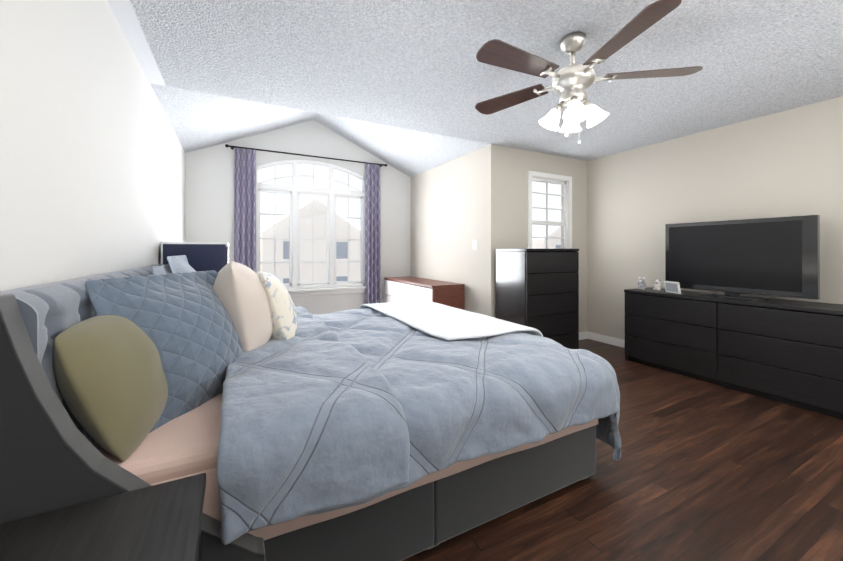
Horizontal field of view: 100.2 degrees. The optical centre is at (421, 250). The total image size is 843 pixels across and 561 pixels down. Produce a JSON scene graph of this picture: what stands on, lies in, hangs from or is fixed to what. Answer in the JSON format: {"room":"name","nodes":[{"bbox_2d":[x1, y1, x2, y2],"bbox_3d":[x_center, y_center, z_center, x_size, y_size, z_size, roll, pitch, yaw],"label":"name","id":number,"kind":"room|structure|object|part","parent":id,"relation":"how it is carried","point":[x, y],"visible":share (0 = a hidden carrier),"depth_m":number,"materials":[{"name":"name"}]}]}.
{"room":"bedroom","nodes":[
{"label":"bedroom","id":0,"kind":"room"},
{"bbox_2d":[0,0,184,290],"bbox_3d":[-1.644,-0.013,1.806,0.100,2.440,6.140,0,0,-28],"label":"wall","id":1,"kind":"structure","parent":0,"point":[92,167],"depth_m":1.42,"materials":[{"name":"white paint"}]},
{"bbox_2d":[185,120,410,314],"bbox_3d":[-1.607,-0.359,5.240,3.170,3.140,0.100,0,0,-28],"label":"wall","id":2,"kind":"structure","parent":0,"point":[209,191],"depth_m":5.12,"materials":[{"name":"white paint"}]},
{"bbox_2d":[225,144,386,166],"bbox_3d":[-1.567,-1.364,5.145,2.272,0.044,0.105,0,0,-28],"label":"curtain rod","id":3,"kind":"object","parent":2,"relation":"attached to","point":[227,146],"visible":1,"depth_m":5.02,"materials":[{"name":"brown metal"}]},
{"bbox_2d":[234,148,255,272],"bbox_3d":[-2.347,-0.090,4.695,0.278,2.521,0.099,0,0,-28],"label":"curtain","id":4,"kind":"object","parent":3,"relation":"hanging from","point":[245,211],"visible":0.58,"depth_m":4.69,"materials":[{"name":"fabric"}]},
{"bbox_2d":[365,164,380,303],"bbox_3d":[-0.752,-0.089,5.537,0.268,2.521,0.101,0,0,-28],"label":"curtain","id":5,"kind":"object","parent":3,"relation":"hanging from","point":[372,238],"visible":0.81,"depth_m":5.53,"materials":[{"name":"fabric"}]},
{"bbox_2d":[256,160,369,296],"bbox_3d":[-1.586,-0.334,5.200,1.710,1.990,0.148,0,0,-28],"label":"arched window","id":6,"kind":"structure","parent":2,"relation":"in","point":[294,286],"depth_m":5.21,"materials":[{"name":"white"}]},
{"bbox_3d":[-1.572,0.611,5.173,1.710,0.100,0.090,0,0,-28],"label":"sill","id":7,"kind":"part","parent":6,"relation":"part of","materials":[{"name":"white"}]},
{"bbox_2d":[150,84,489,176],"bbox_3d":[-1.116,-1.618,4.310,3.370,0.864,2.207,0,0,-28],"label":"ceiling","id":8,"kind":"structure","parent":0,"point":[199,120],"depth_m":4.43,"materials":[{"name":"white paint"}]},
{"bbox_2d":[411,146,485,314],"bbox_3d":[0.308,-0.009,5.114,0.100,2.440,2.110,0,0,-28],"label":"wall","id":9,"kind":"structure","parent":0,"point":[448,213],"depth_m":4.77,"materials":[{"name":"beige paint"}]},
{"bbox_2d":[473,240,476,249],"bbox_3d":[0.654,-0.068,4.339,0.010,0.115,0.075,0,0,-28],"label":"light switch","id":10,"kind":"object","parent":9,"relation":"attached to","point":[474,244],"visible":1,"depth_m":4.33,"materials":[{"name":"white plastic"}]},
{"bbox_2d":[107,0,842,160],"bbox_3d":[1.056,-1.291,1.983,5.040,0.124,3.930,0,0,-28],"label":"ceiling","id":11,"kind":"structure","parent":0,"point":[416,65],"depth_m":2.27,"materials":[{"name":"white paint"}]},
{"bbox_2d":[475,0,702,144],"bbox_3d":[0.837,-0.922,2.031,1.227,0.619,1.282,0,0,-28],"label":"ceiling fan","id":12,"kind":"object","parent":11,"relation":"hanging from","point":[572,82],"visible":1,"depth_m":1.96,"materials":[{"name":"brown wood"}]},
{"bbox_3d":[0.872,-1.022,2.049,0.437,0.420,0.459,0,0,-28],"label":"motor","id":13,"kind":"part","parent":12,"relation":"part of","materials":[{"name":"silver metal"}]},
{"bbox_2d":[486,144,586,332],"bbox_3d":[1.518,-0.010,4.503,1.670,2.440,0.100,0,0,-28],"label":"wall","id":14,"kind":"structure","parent":0,"point":[508,169],"depth_m":4.26,"materials":[{"name":"beige paint"}]},
{"bbox_2d":[528,171,571,248],"bbox_3d":[1.644,-0.340,4.532,0.810,1.280,0.128,0,0,-28],"label":"window","id":15,"kind":"structure","parent":14,"relation":"in","point":[565,223],"depth_m":4.60,"materials":[{"name":"white"}]},
{"label":"glass","id":16,"kind":"part","parent":15,"relation":"part of","materials":[{"name":"glass"}]},
{"bbox_2d":[579,331,586,339],"bbox_3d":[1.531,1.160,4.445,1.620,0.100,0.015,0,0,-28],"label":"baseboard","id":17,"kind":"structure","parent":14,"relation":"attached to","point":[582,335],"depth_m":4.78,"materials":[{"name":"white"}]},
{"bbox_2d":[402,339,842,560],"bbox_3d":[0.541,1.238,2.957,5.040,0.060,6.140,0,0,-28],"label":"floor","id":18,"kind":"structure","parent":0,"point":[700,470],"depth_m":1.76,"materials":[{"name":"brown wood"}]},
{"bbox_2d":[0,473,205,560],"bbox_3d":[-0.659,0.906,0.603,0.480,0.600,0.575,0,0,-28],"label":"nightstand","id":19,"kind":"object","parent":18,"relation":"on","point":[160,522],"visible":1,"depth_m":0.77,"materials":[{"name":"black wood"}]},
{"bbox_2d":[161,242,228,272],"bbox_3d":[-2.105,0.569,3.344,0.480,1.280,0.808,0,0,-28],"label":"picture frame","id":20,"kind":"object","parent":18,"relation":"on","point":[227,252],"depth_m":3.00,"materials":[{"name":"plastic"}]},
{"bbox_3d":[-1.918,0.568,2.990,0.450,1.242,0.007,0,0,-28],"label":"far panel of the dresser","id":21,"kind":"part","parent":20,"relation":"part of","materials":[{"name":"blue fabric"}]},
{"bbox_2d":[0,255,620,560],"bbox_3d":[-0.451,0.621,2.259,2.408,1.174,2.311,0,0,-28],"label":"bed","id":22,"kind":"object","parent":18,"relation":"on","point":[395,431],"visible":0.98,"depth_m":1.27,"materials":[{"name":"fabric"}]},
{"bbox_3d":[-1.467,0.657,1.724,0.113,1.100,1.978,0,0,-28],"label":"headboard","id":23,"kind":"part","parent":22,"relation":"part of","materials":[{"name":"fabric"}]},
{"bbox_3d":[-0.469,0.768,2.250,2.103,0.320,1.930,0,0,-28],"label":"mattress","id":24,"kind":"part","parent":22,"relation":"part of","materials":[{"name":"fabric"}]},
{"bbox_2d":[213,261,272,351],"bbox_3d":[-0.983,0.307,1.917,0.338,0.505,0.640,-11,5,-27],"label":"pillow","id":25,"kind":"object","parent":22,"relation":"on","point":[245,297],"depth_m":1.68,"materials":[{"name":"beige fabric"}]},
{"bbox_3d":[-0.466,1.058,2.251,2.120,0.300,1.970,0,0,-28],"label":"frame","id":26,"kind":"part","parent":22,"relation":"part of","materials":[{"name":"wood"}]},
{"bbox_2d":[360,300,542,339],"bbox_3d":[0.110,0.659,2.901,0.787,0.334,1.645,0,0,-28],"label":"throw","id":27,"kind":"object","parent":22,"relation":"on","point":[436,321],"depth_m":2.49,"materials":[{"name":"white fabric"}]},
{"bbox_2d":[384,276,464,309],"bbox_3d":[-0.025,0.821,5.079,0.480,0.780,1.560,0,0,-28],"label":"dresser","id":28,"kind":"object","parent":18,"relation":"on","point":[411,288],"visible":0.42,"depth_m":4.59,"materials":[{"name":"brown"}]},
{"bbox_2d":[496,248,578,348],"bbox_3d":[1.314,0.595,3.999,0.800,1.230,0.480,0,0,-28],"label":"dresser","id":29,"kind":"object","parent":18,"relation":"on","point":[537,288],"visible":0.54,"depth_m":3.80,"materials":[{"name":"black wood"}]},
{"bbox_2d":[624,287,842,418],"bbox_3d":[2.838,0.819,3.243,0.480,0.780,1.700,0,0,-28],"label":"dresser","id":30,"kind":"object","parent":18,"relation":"on","point":[786,351],"visible":0.98,"depth_m":2.96,"materials":[{"name":"black wood"}]},
{"bbox_2d":[637,277,645,289],"bbox_3d":[2.438,0.361,3.891,0.087,0.136,0.093,0,0,-28],"label":"plush","id":31,"kind":"object","parent":30,"relation":"on","point":[642,284],"visible":1,"depth_m":3.87},
{"bbox_2d":[653,279,661,289],"bbox_3d":[2.552,0.369,3.805,0.077,0.120,0.082,0,0,-28],"label":"plush","id":32,"kind":"object","parent":30,"relation":"on","point":[658,285],"visible":1,"depth_m":3.79},
{"bbox_2d":[664,281,680,293],"bbox_3d":[2.562,0.366,3.568,0.070,0.115,0.170,-12,2,-8],"label":"photo frame","id":33,"kind":"object","parent":30,"relation":"on","point":[672,287],"visible":1,"depth_m":3.55,"materials":[{"name":"white plastic"}]},
{"bbox_2d":[699,293,768,299],"bbox_3d":[2.852,0.419,3.239,0.221,0.015,0.510,0,0,-28],"label":"tv stand","id":34,"kind":"object","parent":30,"relation":"on","point":[727,295],"depth_m":3.19,"materials":[{"name":"black plastic"}]},
{"bbox_2d":[665,215,819,299],"bbox_3d":[2.852,0.075,3.240,0.221,0.704,1.100,0,0,-28],"label":"tv","id":35,"kind":"object","parent":30,"relation":"on","point":[776,256],"visible":0.9,"depth_m":3.11,"materials":[{"name":"black plastic"}]},
{"bbox_2d":[587,96,842,339],"bbox_3d":[3.217,-0.011,3.178,0.100,2.440,4.030,0,0,-28],"label":"wall","id":36,"kind":"structure","parent":0,"point":[788,163],"depth_m":3.60,"materials":[{"name":"beige paint"}]},
{"bbox_2d":[587,331,624,347],"bbox_3d":[3.158,1.159,3.163,0.019,0.100,3.800,0,0,-28],"label":"baseboard","id":37,"kind":"structure","parent":36,"relation":"attached to","point":[603,338],"depth_m":4.58,"materials":[{"name":"white"}]},
{"label":"outside","id":38,"kind":"structure","parent":0,"visible":0},
{"bbox_3d":[-7.458,4.556,45.068,110.000,0.200,73.000,0,0,-28],"label":"ground","id":39,"kind":"structure","parent":38,"visible":0},
{"bbox_2d":[260,196,359,283],"bbox_3d":[-10.051,0.140,30.702,8.200,8.600,9.700,0,0,-28],"label":"house","id":40,"kind":"structure","parent":39,"relation":"on","point":[306,254],"depth_m":26.58,"materials":[{"name":"grey"}]},
{"bbox_2d":[532,213,560,248],"bbox_3d":[13.877,0.201,41.067,9.200,8.500,9.700,0,0,-28],"label":"house","id":41,"kind":"structure","parent":39,"relation":"on","point":[554,243],"depth_m":36.06,"materials":[{"name":"grey"}]}
]}

